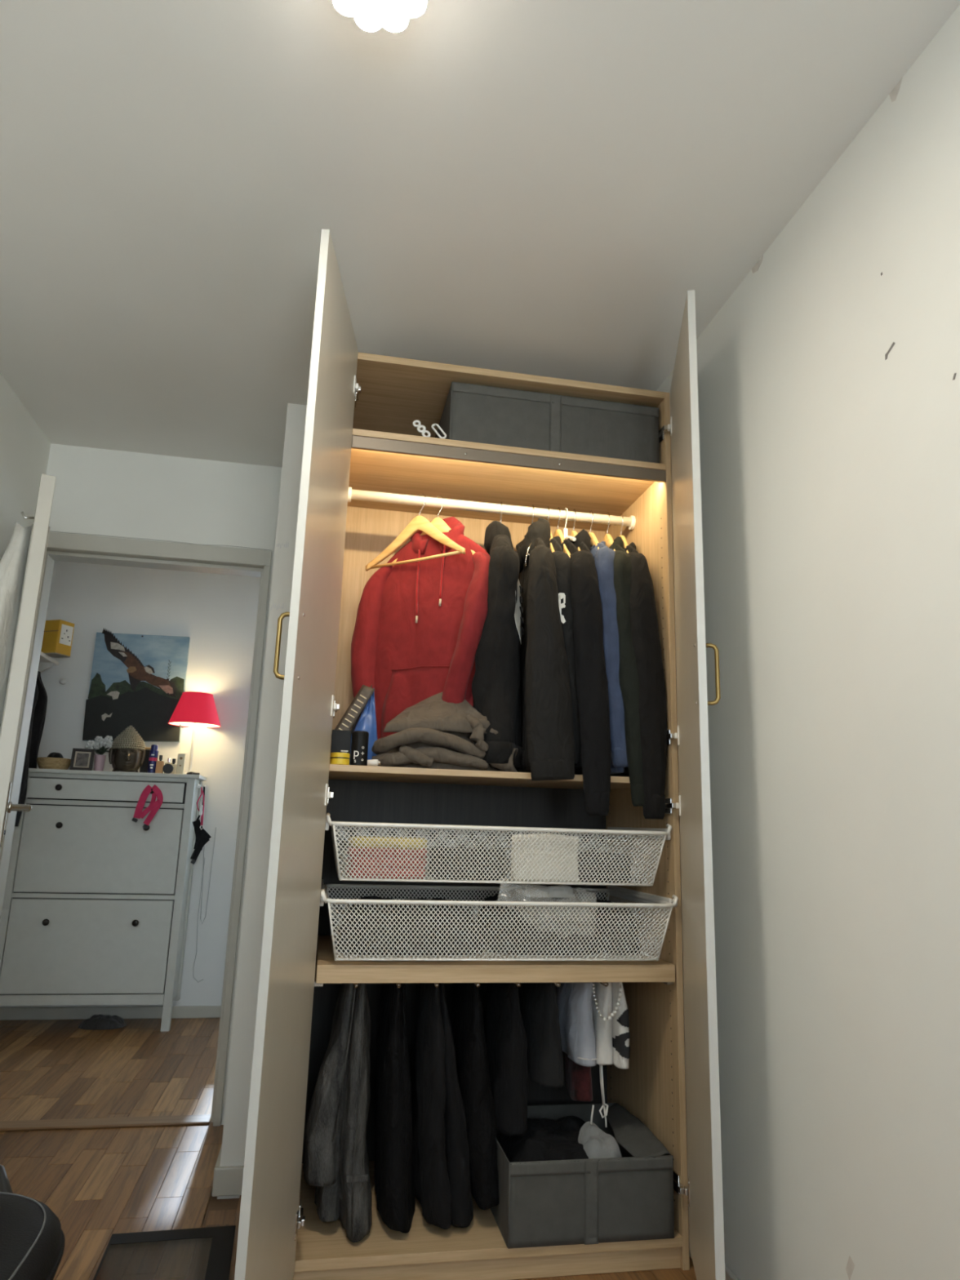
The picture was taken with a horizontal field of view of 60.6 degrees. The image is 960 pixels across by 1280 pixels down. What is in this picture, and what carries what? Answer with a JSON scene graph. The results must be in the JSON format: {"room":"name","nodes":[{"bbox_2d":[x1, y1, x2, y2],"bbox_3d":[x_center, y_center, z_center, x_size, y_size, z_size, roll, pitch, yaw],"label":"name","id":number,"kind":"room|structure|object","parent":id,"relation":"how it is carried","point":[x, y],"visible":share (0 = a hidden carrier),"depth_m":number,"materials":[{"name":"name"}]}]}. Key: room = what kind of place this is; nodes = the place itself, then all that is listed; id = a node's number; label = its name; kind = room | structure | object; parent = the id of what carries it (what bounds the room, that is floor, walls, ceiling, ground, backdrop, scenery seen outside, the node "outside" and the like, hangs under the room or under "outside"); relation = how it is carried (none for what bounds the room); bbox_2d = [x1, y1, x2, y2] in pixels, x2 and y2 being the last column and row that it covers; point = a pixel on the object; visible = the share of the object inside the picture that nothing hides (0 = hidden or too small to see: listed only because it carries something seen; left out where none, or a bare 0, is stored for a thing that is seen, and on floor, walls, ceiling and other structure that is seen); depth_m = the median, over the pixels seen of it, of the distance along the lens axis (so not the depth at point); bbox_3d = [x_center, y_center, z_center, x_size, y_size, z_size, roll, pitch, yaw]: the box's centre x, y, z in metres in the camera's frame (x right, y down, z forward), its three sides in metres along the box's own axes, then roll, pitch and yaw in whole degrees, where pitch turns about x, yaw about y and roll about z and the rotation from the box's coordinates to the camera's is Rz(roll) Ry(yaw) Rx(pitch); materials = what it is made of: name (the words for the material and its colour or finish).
{"room":"bedroom","nodes":[
{"label":"bedroom","id":0,"kind":"room"},
{"bbox_2d":[0,373,50,559],"bbox_3d":[-1.421,-0.024,0.928,0.100,2.557,4.450,4,-13,-10],"label":"wall","id":1,"kind":"structure","parent":0,"point":[24,448],"depth_m":3.02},
{"bbox_2d":[0,560,260,1007],"bbox_3d":[-1.030,0.889,4.947,3.550,2.557,0.140,4,-13,-10],"label":"wall","id":2,"kind":"structure","parent":0,"point":[218,612],"depth_m":4.85,"materials":[{"name":"paint"}]},
{"bbox_2d":[0,1005,221,1020],"bbox_3d":[-1.078,2.076,4.599,3.400,0.062,0.013,4,-13,-10],"label":"baseboard","id":3,"kind":"structure","parent":2,"relation":"attached to","point":[178,1011],"depth_m":4.42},
{"bbox_2d":[82,628,190,742],"bbox_3d":[-2.000,0.268,4.801,0.533,0.662,0.036,4,-13,-10],"label":"canvas","id":4,"kind":"object","parent":2,"relation":"attached to","point":[137,681],"visible":0.99,"depth_m":4.79,"materials":[{"name":"multicoloured fabric"}]},
{"bbox_2d":[192,826,216,982],"bbox_3d":[-1.556,1.484,4.634,0.075,0.837,0.004,4,-13,-10],"label":"cable","id":5,"kind":"object","parent":2,"relation":"attached to","point":[215,827],"visible":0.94,"depth_m":4.64,"materials":[{"name":"grey plastic"}]},
{"bbox_2d":[46,443,281,1124],"bbox_3d":[-1.373,0.487,3.201,1.065,2.557,0.111,4,-13,-10],"label":"wall","id":6,"kind":"structure","parent":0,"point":[100,492],"depth_m":3.39,"materials":[{"name":"grey"}]},
{"bbox_2d":[217,403,306,1199],"bbox_3d":[-0.136,0.510,3.136,1.345,2.557,0.689,4,-13,-10],"label":"wall","id":7,"kind":"structure","parent":0,"point":[241,1057],"depth_m":2.66,"materials":[{"name":"paint"}]},
{"bbox_2d":[0,531,271,1126],"bbox_3d":[-1.355,0.666,3.157,0.909,2.166,0.132,4,-13,-10],"label":"door frame","id":8,"kind":"structure","parent":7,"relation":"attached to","point":[63,547],"depth_m":3.28,"materials":[{"name":"wood"}]},
{"bbox_2d":[0,473,56,851],"bbox_3d":[-1.550,0.581,2.633,0.175,2.068,0.846,9,-14,-28],"label":"door","id":9,"kind":"structure","parent":8,"relation":"attached to","point":[31,589],"depth_m":2.40,"materials":[{"name":"white wood"}]},
{"bbox_2d":[0,511,34,728],"bbox_3d":[-1.487,0.114,2.459,0.136,1.099,0.289,9,-14,-28],"label":"hanging cloth","id":10,"kind":"object","parent":9,"relation":"hanging from","point":[13,562],"visible":0.91,"depth_m":2.46,"materials":[{"name":"white fabric"}]},
{"bbox_2d":[211,1144,244,1196],"bbox_3d":[-0.733,1.656,2.705,0.210,0.075,0.594,4,-13,-10],"label":"baseboard","id":11,"kind":"structure","parent":7,"relation":"attached to","point":[227,1180],"depth_m":2.41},
{"bbox_2d":[0,1017,696,1279],"bbox_3d":[-0.501,1.547,1.882,3.500,0.060,6.594,4,-13,-10],"label":"floor","id":12,"kind":"structure","parent":0,"point":[100,1184],"depth_m":2.74,"materials":[{"name":"brown wood"}]},
{"bbox_2d":[0,1164,65,1279],"bbox_3d":[-0.949,0.790,1.217,0.744,1.100,0.735,4,-13,-10],"label":"office chair","id":13,"kind":"object","parent":12,"relation":"on","point":[32,1237],"visible":1,"depth_m":1.23,"materials":[{"name":"black leather"}]},
{"bbox_2d":[78,1014,126,1030],"bbox_3d":[-1.960,1.980,4.278,0.230,0.054,0.170,4,-13,-10],"label":"bag","id":14,"kind":"object","parent":12,"relation":"on","point":[96,1022],"visible":1,"depth_m":4.23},
{"bbox_2d":[0,768,206,1031],"bbox_3d":[-2.025,1.363,4.379,0.926,1.300,0.344,4,-13,-10],"label":"cabinet","id":15,"kind":"object","parent":12,"relation":"on","point":[95,906],"visible":0.93,"depth_m":4.28,"materials":[{"name":"grey"}]},
{"bbox_2d":[14,682,38,826],"bbox_3d":[-2.465,0.523,4.298,0.248,0.877,0.163,4,-13,-10],"label":"coat","id":16,"kind":"object","parent":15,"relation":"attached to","point":[23,791],"visible":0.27,"depth_m":4.27,"materials":[{"name":"black fabric"}]},
{"bbox_2d":[36,757,71,769],"bbox_3d":[-2.314,0.674,4.463,0.172,0.061,0.173,4,-13,-10],"label":"wicker bowl","id":17,"kind":"object","parent":15,"relation":"on","point":[42,762],"visible":0.9,"depth_m":4.40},
{"bbox_2d":[69,748,94,770],"bbox_3d":[-2.166,0.652,4.476,0.110,0.120,0.036,5,-13,-16],"label":"photo frame","id":18,"kind":"object","parent":15,"relation":"on","point":[81,758],"visible":0.92,"depth_m":4.47,"materials":[{"name":"black"}]},
{"bbox_2d":[75,752,88,766],"bbox_3d":[-2.165,0.652,4.472,0.060,0.072,0.002,5,-23,-16],"label":"photograph","id":19,"kind":"object","parent":18,"relation":"attached to","point":[82,760],"depth_m":4.47},
{"bbox_2d":[84,735,112,770],"bbox_3d":[-2.104,0.628,4.546,0.157,0.201,0.094,4,-13,-10],"label":"potted flowers","id":20,"kind":"object","parent":15,"relation":"on","point":[100,759],"visible":1,"depth_m":4.53,"materials":[{"name":"white plant"}]},
{"bbox_2d":[108,725,145,772],"bbox_3d":[-1.961,0.611,4.580,0.178,0.269,0.177,-5,-14,28],"label":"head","id":21,"kind":"object","parent":15,"relation":"on","point":[126,753],"visible":0.87,"depth_m":4.52},
{"bbox_2d":[131,784,163,829],"bbox_3d":[-1.758,0.882,4.353,0.145,0.232,0.031,4,-13,-10],"label":"harness","id":22,"kind":"object","parent":15,"relation":"hanging from","point":[153,806],"visible":1,"depth_m":4.35,"materials":[{"name":"pink fabric"}]},
{"bbox_2d":[139,749,159,773],"bbox_3d":[-1.868,0.690,4.640,0.080,0.135,0.060,4,-13,-10],"label":"box","id":23,"kind":"object","parent":15,"relation":"on","point":[144,768],"visible":0.22,"depth_m":4.61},
{"bbox_2d":[147,744,158,773],"bbox_3d":[-1.803,0.656,4.535,0.045,0.159,0.045,4,-13,-10],"label":"spray can","id":24,"kind":"object","parent":15,"relation":"on","point":[153,753],"visible":0.88,"depth_m":4.52,"materials":[{"name":"blue"}]},
{"bbox_2d":[176,753,186,773],"bbox_3d":[-1.665,0.692,4.574,0.038,0.115,0.031,4,-13,-10],"label":"box","id":25,"kind":"object","parent":15,"relation":"on","point":[181,757],"visible":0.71,"depth_m":4.56,"materials":[{"name":"beige cardboard"}]},
{"bbox_2d":[168,691,221,773],"bbox_3d":[-1.636,0.539,4.697,0.289,0.468,0.289,4,-13,-10],"label":"table lamp","id":26,"kind":"object","parent":15,"relation":"on","point":[193,707],"visible":0.93,"depth_m":4.65,"materials":[{"name":"fabric"}]},
{"bbox_2d":[196,783,205,788],"bbox_3d":[-1.564,0.822,4.618,0.035,0.022,0.140,4,-13,-10],"label":"hook","id":27,"kind":"object","parent":15,"relation":"attached to","point":[198,785],"visible":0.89,"depth_m":4.59,"materials":[{"name":"white metal"}]},
{"bbox_2d":[196,786,204,830],"bbox_3d":[-1.541,0.930,4.537,0.050,0.233,0.040,4,-13,-10],"label":"lead","id":28,"kind":"object","parent":27,"relation":"hanging from","point":[201,811],"visible":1,"depth_m":4.52,"materials":[{"name":"pink fabric"}]},
{"bbox_2d":[190,786,211,864],"bbox_3d":[-1.541,1.027,4.561,0.109,0.421,0.028,4,-13,-10],"label":"harness","id":29,"kind":"object","parent":27,"relation":"hanging from","point":[202,837],"visible":0.95,"depth_m":4.54,"materials":[{"name":"black fabric"}]},
{"bbox_2d":[0,1114,211,1131],"bbox_3d":[-1.385,1.717,2.921,0.825,0.010,0.080,4,-13,-10],"label":"trim","id":30,"kind":"structure","parent":12,"relation":"on","point":[181,1120],"depth_m":2.92,"materials":[{"name":"brown wood"}]},
{"bbox_2d":[93,1225,235,1279],"bbox_3d":[-0.747,1.509,1.916,0.310,0.012,0.535,5,-13,-12],"label":"rug","id":31,"kind":"object","parent":12,"relation":"on","point":[219,1264],"visible":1,"depth_m":2.12,"materials":[{"name":"brown"}]},
{"bbox_2d":[234,229,725,1279],"bbox_3d":[0.018,0.371,2.274,1.125,2.437,1.091,4,-13,-10],"label":"wardrobe","id":32,"kind":"object","parent":12,"relation":"on","point":[366,464],"depth_m":2.18,"materials":[{"name":"brown wood"}]},
{"bbox_2d":[293,1209,302,1240],"bbox_3d":[-0.422,1.355,1.906,0.015,0.056,0.030,2,-13,0],"label":"hinge","id":33,"kind":"object","parent":32,"relation":"on","point":[298,1218],"depth_m":1.90,"materials":[{"name":"silver metal"}]},
{"bbox_2d":[324,783,331,805],"bbox_3d":[-0.393,0.399,2.120,0.015,0.056,0.030,2,-13,0],"label":"hinge","id":34,"kind":"object","parent":32,"relation":"on","point":[327,794],"depth_m":2.11,"materials":[{"name":"white metal"}]},
{"bbox_2d":[330,694,337,716],"bbox_3d":[-0.386,0.175,2.170,0.015,0.056,0.030,2,-13,0],"label":"hinge","id":35,"kind":"object","parent":32,"relation":"on","point":[333,705],"depth_m":2.16,"materials":[{"name":"white metal"}]},
{"bbox_2d":[302,983,372,1242],"bbox_3d":[-0.371,1.209,2.230,0.189,0.598,0.384,4,-13,-10],"label":"jeans","id":36,"kind":"object","parent":32,"relation":"on","point":[336,1162],"visible":0.98,"depth_m":2.07,"materials":[{"name":"black fabric"}]},
{"bbox_2d":[329,752,350,764],"bbox_3d":[-0.387,0.329,2.269,0.054,0.032,0.054,4,-13,-10],"label":"tin","id":37,"kind":"object","parent":32,"relation":"on","point":[339,758],"visible":0.85,"depth_m":2.25,"materials":[{"name":"yellow metal"}]},
{"bbox_2d":[330,729,351,758],"bbox_3d":[-0.396,0.308,2.332,0.054,0.100,0.051,4,-13,-10],"label":"carton","id":38,"kind":"object","parent":32,"relation":"on","point":[340,739],"visible":0.58,"depth_m":2.31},
{"bbox_2d":[353,375,359,395],"bbox_3d":[-0.358,-0.732,2.373,0.015,0.056,0.030,2,-13,0],"label":"hinge","id":39,"kind":"object","parent":32,"relation":"on","point":[356,387],"depth_m":2.37,"materials":[{"name":"white metal"}]},
{"bbox_2d":[334,684,379,766],"bbox_3d":[-0.361,0.240,2.375,0.137,0.251,0.083,11,-16,-36],"label":"pouch","id":40,"kind":"object","parent":32,"relation":"on","point":[360,715],"visible":0.65,"depth_m":2.40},
{"bbox_2d":[350,730,368,765],"bbox_3d":[-0.339,0.306,2.310,0.047,0.098,0.049,4,-13,-10],"label":"can","id":41,"kind":"object","parent":32,"relation":"on","point":[359,744],"visible":0.98,"depth_m":2.29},
{"bbox_2d":[373,982,415,1233],"bbox_3d":[-0.227,1.224,2.265,0.120,0.603,0.390,4,-13,-10],"label":"trousers","id":42,"kind":"object","parent":32,"relation":"hanging from","point":[394,1185],"visible":0.91,"depth_m":2.11,"materials":[{"name":"fabric"}]},
{"bbox_2d":[335,895,483,955],"bbox_3d":[-0.200,0.794,2.317,0.400,0.129,0.340,4,-13,-10],"label":"clothes","id":43,"kind":"object","parent":32,"relation":"on","point":[372,897],"visible":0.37,"depth_m":2.17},
{"bbox_2d":[365,493,465,571],"bbox_3d":[-0.202,-0.361,2.645,0.384,0.242,0.031,-6,-15,31],"label":"hanger","id":44,"kind":"object","parent":32,"relation":"hanging from","point":[419,522],"visible":0.95,"depth_m":2.65,"materials":[{"name":"brown wood"}]},
{"bbox_2d":[351,516,489,739],"bbox_3d":[-0.175,-0.014,2.580,0.505,0.808,0.175,-6,-15,32],"label":"hoodie","id":45,"kind":"object","parent":44,"relation":"hanging from","point":[419,625],"visible":0.69,"depth_m":2.57,"materials":[{"name":"fabric"}]},
{"bbox_2d":[410,516,465,554],"bbox_3d":[-0.135,-0.336,2.665,0.195,0.141,0.094,-4,-14,23],"label":"hood","id":46,"kind":"object","parent":45,"relation":"attached to","point":[424,544],"depth_m":2.63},
{"bbox_2d":[391,495,475,566],"bbox_3d":[-0.141,-0.356,2.655,0.307,0.242,0.032,-4,-14,23],"label":"hanger","id":47,"kind":"object","parent":32,"relation":"hanging from","point":[438,522],"visible":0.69,"depth_m":2.66,"materials":[{"name":"brown wood"}]},
{"bbox_2d":[411,982,473,1229],"bbox_3d":[-0.104,1.227,2.289,0.175,0.591,0.401,4,-13,-10],"label":"trousers","id":48,"kind":"object","parent":32,"relation":"hanging from","point":[440,1143],"visible":0.91,"depth_m":2.12,"materials":[{"name":"fabric"}]},
{"bbox_2d":[371,691,518,772],"bbox_3d":[-0.115,0.268,2.452,0.424,0.255,0.323,4,-13,-10],"label":"folded clothes","id":49,"kind":"object","parent":32,"relation":"on","point":[433,732],"visible":0.89,"depth_m":2.32,"materials":[{"name":"fabric"}]},
{"bbox_2d":[448,982,498,1209],"bbox_3d":[-0.021,1.216,2.318,0.119,0.553,0.374,4,-13,-10],"label":"trousers","id":50,"kind":"object","parent":32,"relation":"hanging from","point":[466,1011],"visible":0.72,"depth_m":2.15,"materials":[{"name":"fabric"}]},
{"bbox_2d":[328,764,630,790],"bbox_3d":[0.016,0.432,2.558,0.964,0.018,0.500,4,-13,-10],"label":"shelf","id":51,"kind":"object","parent":32,"relation":"attached to","point":[339,775],"depth_m":2.48,"materials":[{"name":"brown wood"}]},
{"bbox_2d":[471,520,524,771],"bbox_3d":[0.058,0.012,2.641,0.174,0.796,0.499,2,-13,-1],"label":"hoodie","id":52,"kind":"object","parent":32,"relation":"hanging from","point":[495,684],"visible":0.82,"depth_m":2.41,"materials":[{"name":"black fabric"}]},
{"bbox_2d":[484,520,513,554],"bbox_3d":[0.062,-0.312,2.692,0.098,0.141,0.190,2,-13,-1],"label":"hood","id":53,"kind":"object","parent":52,"relation":"attached to","point":[495,529],"depth_m":2.62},
{"bbox_2d":[514,579,524,644],"bbox_3d":[0.115,-0.089,2.486,0.048,0.210,0.097,4,-13,-10],"label":"print","id":54,"kind":"object","parent":52,"relation":"attached to","point":[518,600],"depth_m":2.46,"materials":[{"name":"white"}]},
{"bbox_2d":[324,813,671,886],"bbox_3d":[0.022,0.622,2.459,0.968,0.171,0.542,4,-13,-10],"label":"basket","id":55,"kind":"object","parent":32,"relation":"on","point":[647,842],"depth_m":2.24,"materials":[{"name":"white metal"}]},
{"bbox_2d":[345,835,427,879],"bbox_3d":[-0.262,0.605,2.296,0.220,0.106,0.216,4,-13,-10],"label":"folded cloth","id":56,"kind":"object","parent":55,"relation":"in","point":[360,837],"visible":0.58,"depth_m":2.20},
{"bbox_2d":[427,846,505,879],"bbox_3d":[-0.041,0.634,2.341,0.202,0.080,0.200,4,-13,-10],"label":"folded cloth","id":57,"kind":"object","parent":55,"relation":"in","point":[432,849],"visible":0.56,"depth_m":2.25,"materials":[{"name":"grey fabric"}]},
{"bbox_2d":[320,879,678,960],"bbox_3d":[0.020,0.804,2.402,0.968,0.172,0.574,4,-13,-10],"label":"basket","id":58,"kind":"object","parent":32,"relation":"on","point":[654,909],"depth_m":2.17,"materials":[{"name":"white metal"}]},
{"bbox_2d":[483,982,528,1135],"bbox_3d":[0.068,1.146,2.361,0.102,0.392,0.376,4,-13,-10],"label":"trousers","id":59,"kind":"object","parent":32,"relation":"hanging from","point":[505,1037],"visible":0.7,"depth_m":2.21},
{"bbox_2d":[347,428,666,531],"bbox_3d":[0.051,-0.511,2.736,0.964,0.020,0.565,4,-13,-10],"label":"shelf","id":60,"kind":"object","parent":32,"relation":"attached to","point":[370,470],"depth_m":2.67,"materials":[{"name":"brown wood"}]},
{"bbox_2d":[476,887,599,955],"bbox_3d":[0.160,0.812,2.404,0.330,0.153,0.360,4,-13,-10],"label":"clear plastic bag","id":61,"kind":"object","parent":32,"relation":"in","point":[515,894],"visible":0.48,"depth_m":2.25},
{"bbox_2d":[519,982,564,1087],"bbox_3d":[0.171,1.098,2.386,0.096,0.282,0.321,4,-13,-10],"label":"shorts","id":62,"kind":"object","parent":32,"relation":"hanging from","point":[539,1008],"visible":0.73,"depth_m":2.26,"materials":[{"name":"fabric"}]},
{"bbox_2d":[511,833,579,882],"bbox_3d":[0.179,0.599,2.267,0.189,0.128,0.043,4,-13,-10],"label":"paper bag","id":63,"kind":"object","parent":32,"relation":"in","point":[544,834],"visible":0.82,"depth_m":2.25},
{"bbox_2d":[435,382,659,463],"bbox_3d":[0.193,-0.613,2.774,0.669,0.204,0.499,4,-13,-10],"label":"storage box","id":64,"kind":"object","parent":32,"relation":"on","point":[473,413],"visible":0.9,"depth_m":2.54,"materials":[{"name":"grey fabric"}]},
{"bbox_2d":[546,506,554,552],"bbox_3d":[0.215,-0.330,2.726,0.031,0.242,0.307,4,-13,-10],"label":"hanger","id":65,"kind":"object","parent":32,"relation":"hanging from","point":[551,545],"visible":0.21,"depth_m":2.66,"materials":[{"name":"brown wood"}]},
{"bbox_2d":[515,517,575,780],"bbox_3d":[0.180,0.024,2.624,0.151,0.867,0.555,3,-13,-6],"label":"jacket","id":66,"kind":"object","parent":65,"relation":"hanging from","point":[548,740],"visible":0.73,"depth_m":2.34,"materials":[{"name":"black fabric"}]},
{"bbox_2d":[515,517,551,572],"bbox_3d":[0.177,-0.314,2.713,0.106,0.170,0.206,4,-13,-10],"label":"hood","id":67,"kind":"object","parent":66,"relation":"attached to","point":[538,531],"depth_m":2.64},
{"bbox_2d":[547,536,580,763],"bbox_3d":[0.230,0.038,2.634,0.106,0.773,0.462,3,-13,-6],"label":"sweatshirt","id":68,"kind":"object","parent":65,"relation":"hanging from","point":[562,561],"visible":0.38,"depth_m":2.43,"materials":[{"name":"fabric"}]},
{"bbox_2d":[558,592,565,623],"bbox_3d":[0.237,-0.094,2.428,0.035,0.093,0.003,2,-13,1],"label":"print","id":69,"kind":"object","parent":68,"relation":"attached to","point":[562,596],"depth_m":2.43},
{"bbox_2d":[552,506,570,556],"bbox_3d":[0.251,-0.327,2.732,0.031,0.242,0.307,5,-13,-16],"label":"hanger","id":70,"kind":"object","parent":32,"relation":"hanging from","point":[557,532],"visible":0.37,"depth_m":2.70,"materials":[{"name":"brown wood"}]},
{"bbox_2d":[560,537,582,768],"bbox_3d":[0.251,0.037,2.648,0.075,0.762,0.445,5,-13,-16],"label":"shirt","id":71,"kind":"object","parent":70,"relation":"hanging from","point":[570,546],"visible":0.12,"depth_m":2.58,"materials":[{"name":"black fabric"}]},
{"bbox_2d":[569,508,580,551],"bbox_3d":[0.304,-0.323,2.742,0.031,0.242,0.307,4,-13,-10],"label":"hanger","id":72,"kind":"object","parent":32,"relation":"hanging from","point":[573,533],"visible":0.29,"depth_m":2.74,"materials":[{"name":"brown wood"}]},
{"bbox_2d":[570,528,611,815],"bbox_3d":[0.296,0.089,2.636,0.115,0.929,0.545,3,-13,-7],"label":"jacket","id":73,"kind":"object","parent":72,"relation":"hanging from","point":[592,684],"visible":0.49,"depth_m":2.37,"materials":[{"name":"fabric"}]},
{"bbox_2d":[571,528,591,550],"bbox_3d":[0.316,-0.297,2.738,0.094,0.130,0.190,4,-13,-10],"label":"hood","id":74,"kind":"object","parent":73,"relation":"attached to","point":[583,536],"depth_m":2.66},
{"bbox_2d":[555,982,599,1066],"bbox_3d":[0.276,1.078,2.401,0.092,0.230,0.305,4,-13,-10],"label":"shorts","id":75,"kind":"object","parent":32,"relation":"hanging from","point":[574,1000],"visible":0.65,"depth_m":2.28,"materials":[{"name":"fabric"}]},
{"bbox_2d":[564,1053,592,1102],"bbox_3d":[0.283,1.205,2.352,0.069,0.179,0.149,2,-13,-2],"label":"patterned cloth","id":76,"kind":"object","parent":32,"relation":"hanging from","point":[578,1077],"visible":0.49,"depth_m":2.28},
{"bbox_2d":[489,1102,674,1248],"bbox_3d":[0.245,1.443,2.261,0.434,0.203,0.421,4,-13,-10],"label":"storage box","id":77,"kind":"object","parent":32,"relation":"on","point":[629,1197],"visible":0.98,"depth_m":2.07,"materials":[{"name":"grey fabric"}]},
{"bbox_2d":[499,1115,588,1162],"bbox_3d":[0.203,1.441,2.254,0.310,0.191,0.340,4,-13,-10],"label":"clothes","id":78,"kind":"object","parent":77,"relation":"in","point":[544,1139],"visible":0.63,"depth_m":2.22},
{"bbox_2d":[577,1121,622,1159],"bbox_3d":[0.320,1.347,2.209,0.120,0.070,0.150,4,-13,-10],"label":"socks","id":79,"kind":"object","parent":78,"relation":"on","point":[597,1144],"visible":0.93,"depth_m":2.18,"materials":[{"name":"fabric"}]},
{"bbox_2d":[588,511,599,549],"bbox_3d":[0.363,-0.320,2.751,0.032,0.242,0.307,6,-13,-17],"label":"hanger","id":80,"kind":"object","parent":32,"relation":"hanging from","point":[593,539],"visible":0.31,"depth_m":2.73,"materials":[{"name":"brown wood"}]},
{"bbox_2d":[590,541,627,774],"bbox_3d":[0.373,0.048,2.658,0.123,0.772,0.464,4,-13,-8],"label":"sweatshirt","id":81,"kind":"object","parent":80,"relation":"hanging from","point":[603,557],"visible":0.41,"depth_m":2.43,"materials":[{"name":"fabric"}]},
{"bbox_2d":[577,851,631,882],"bbox_3d":[0.340,0.663,2.409,0.167,0.078,0.202,4,-13,-10],"label":"folded cloth","id":82,"kind":"object","parent":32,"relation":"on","point":[581,852],"visible":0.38,"depth_m":2.31,"materials":[{"name":"grey fabric"}]},
{"bbox_2d":[591,983,622,1021],"bbox_3d":[0.344,0.980,2.224,0.086,0.097,0.010,4,-13,-10],"label":"necklace","id":83,"kind":"object","parent":32,"relation":"hanging from","point":[620,994],"visible":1,"depth_m":2.22,"materials":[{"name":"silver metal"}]},
{"bbox_2d":[602,512,615,551],"bbox_3d":[0.420,-0.315,2.762,0.031,0.242,0.307,5,-13,-13],"label":"hanger","id":84,"kind":"object","parent":32,"relation":"hanging from","point":[607,538],"visible":0.27,"depth_m":2.75,"materials":[{"name":"brown wood"}]},
{"bbox_2d":[608,536,644,806],"bbox_3d":[0.405,0.085,2.646,0.124,0.890,0.490,5,-13,-13],"label":"jacket","id":85,"kind":"object","parent":84,"relation":"hanging from","point":[628,679],"visible":0.41,"depth_m":2.41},
{"bbox_2d":[591,982,630,1069],"bbox_3d":[0.347,1.075,2.373,0.093,0.231,0.300,4,-13,-10],"label":"shorts","id":86,"kind":"object","parent":32,"relation":"hanging from","point":[612,1036],"visible":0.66,"depth_m":2.25,"materials":[{"name":"fabric"}]},
{"bbox_2d":[590,1065,608,1127],"bbox_3d":[0.326,1.238,2.246,0.048,0.169,0.026,10,-15,-33],"label":"drawstring","id":87,"kind":"object","parent":86,"relation":"hanging from","point":[601,1070],"visible":0.96,"depth_m":2.24,"materials":[{"name":"fabric"}]},
{"bbox_2d":[612,1008,630,1058],"bbox_3d":[0.391,1.075,2.257,0.042,0.124,0.060,4,-13,-10],"label":"print","id":88,"kind":"object","parent":86,"relation":"attached to","point":[620,1020],"depth_m":2.24,"materials":[{"name":"black"}]},
{"bbox_2d":[584,899,639,955],"bbox_3d":[0.375,0.840,2.440,0.110,0.127,0.340,4,-13,-10],"label":"clothes","id":89,"kind":"object","parent":32,"relation":"in","point":[591,900],"visible":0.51,"depth_m":2.30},
{"bbox_2d":[619,513,628,552],"bbox_3d":[0.469,-0.312,2.771,0.031,0.242,0.307,4,-13,-10],"label":"hanger","id":90,"kind":"object","parent":32,"relation":"hanging from","point":[625,544],"visible":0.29,"depth_m":2.75,"materials":[{"name":"brown wood"}]},
{"bbox_2d":[620,542,667,819],"bbox_3d":[0.451,0.117,2.661,0.119,0.905,0.539,4,-13,-10],"label":"jacket","id":91,"kind":"object","parent":90,"relation":"hanging from","point":[643,614],"visible":0.41,"depth_m":2.39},
{"bbox_2d":[684,1178,689,1206],"bbox_3d":[0.526,1.399,2.083,0.015,0.056,0.030,0,-13,8],"label":"hinge","id":92,"kind":"object","parent":32,"relation":"on","point":[686,1189],"depth_m":2.08,"materials":[{"name":"silver metal"}]},
{"bbox_3d":[0.180,0.727,2.239,0.300,0.153,0.092,4,-13,-10],"label":"plastic bag","id":93,"kind":"object","parent":32,"relation":"hanging from","visible":0},
{"bbox_2d":[522,884,574,897],"bbox_3d":[0.191,0.694,2.279,0.140,0.031,0.090,4,-13,-10],"label":"shirt","id":94,"kind":"object","parent":93,"relation":"in","point":[535,891],"visible":1,"depth_m":2.24,"materials":[{"name":"fabric"}]},
{"bbox_2d":[0,0,959,467],"bbox_3d":[-0.383,-1.049,2.245,3.500,0.080,6.160,4,-13,-10],"label":"ceiling","id":95,"kind":"structure","parent":0,"point":[542,188],"depth_m":1.92,"materials":[{"name":"paint"}]},
{"bbox_2d":[332,0,427,31],"bbox_3d":[-0.178,-1.153,1.417,0.181,0.067,0.183,4,-13,-10],"label":"ceiling lamp","id":96,"kind":"object","parent":95,"relation":"attached to","point":[370,15],"visible":1,"depth_m":1.46,"materials":[{"name":"white plastic"}]},
{"bbox_2d":[656,4,959,1279],"bbox_3d":[0.899,0.080,1.072,0.101,2.557,3.900,4,-13,-10],"label":"wall","id":97,"kind":"structure","parent":0,"point":[828,378],"depth_m":1.67,"materials":[{"name":"grey"}]},
{"bbox_3d":[-2.603,0.575,3.761,0.100,2.557,1.680,4,-13,-10],"label":"wall","id":98,"kind":"structure","parent":0,"visible":0},
{"bbox_2d":[37,651,58,672],"bbox_3d":[-2.514,0.166,4.461,0.265,0.202,0.480,4,-13,-10],"label":"rack","id":99,"kind":"object","parent":98,"relation":"attached to","point":[46,662],"visible":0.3,"depth_m":4.63,"materials":[{"name":"white metal"}]},
{"bbox_2d":[28,671,47,768],"bbox_3d":[-2.501,0.534,4.467,0.246,0.827,0.164,4,-13,-10],"label":"coat","id":100,"kind":"object","parent":99,"relation":"hanging from","point":[39,716],"visible":0.26,"depth_m":4.47,"materials":[{"name":"black fabric"}]},
{"bbox_2d":[40,619,75,657],"bbox_3d":[-2.348,-0.006,4.573,0.106,0.192,0.105,-3,-13,19],"label":"box","id":101,"kind":"object","parent":99,"relation":"on","point":[58,634],"visible":0.94,"depth_m":4.54,"materials":[{"name":"yellow cardboard"}]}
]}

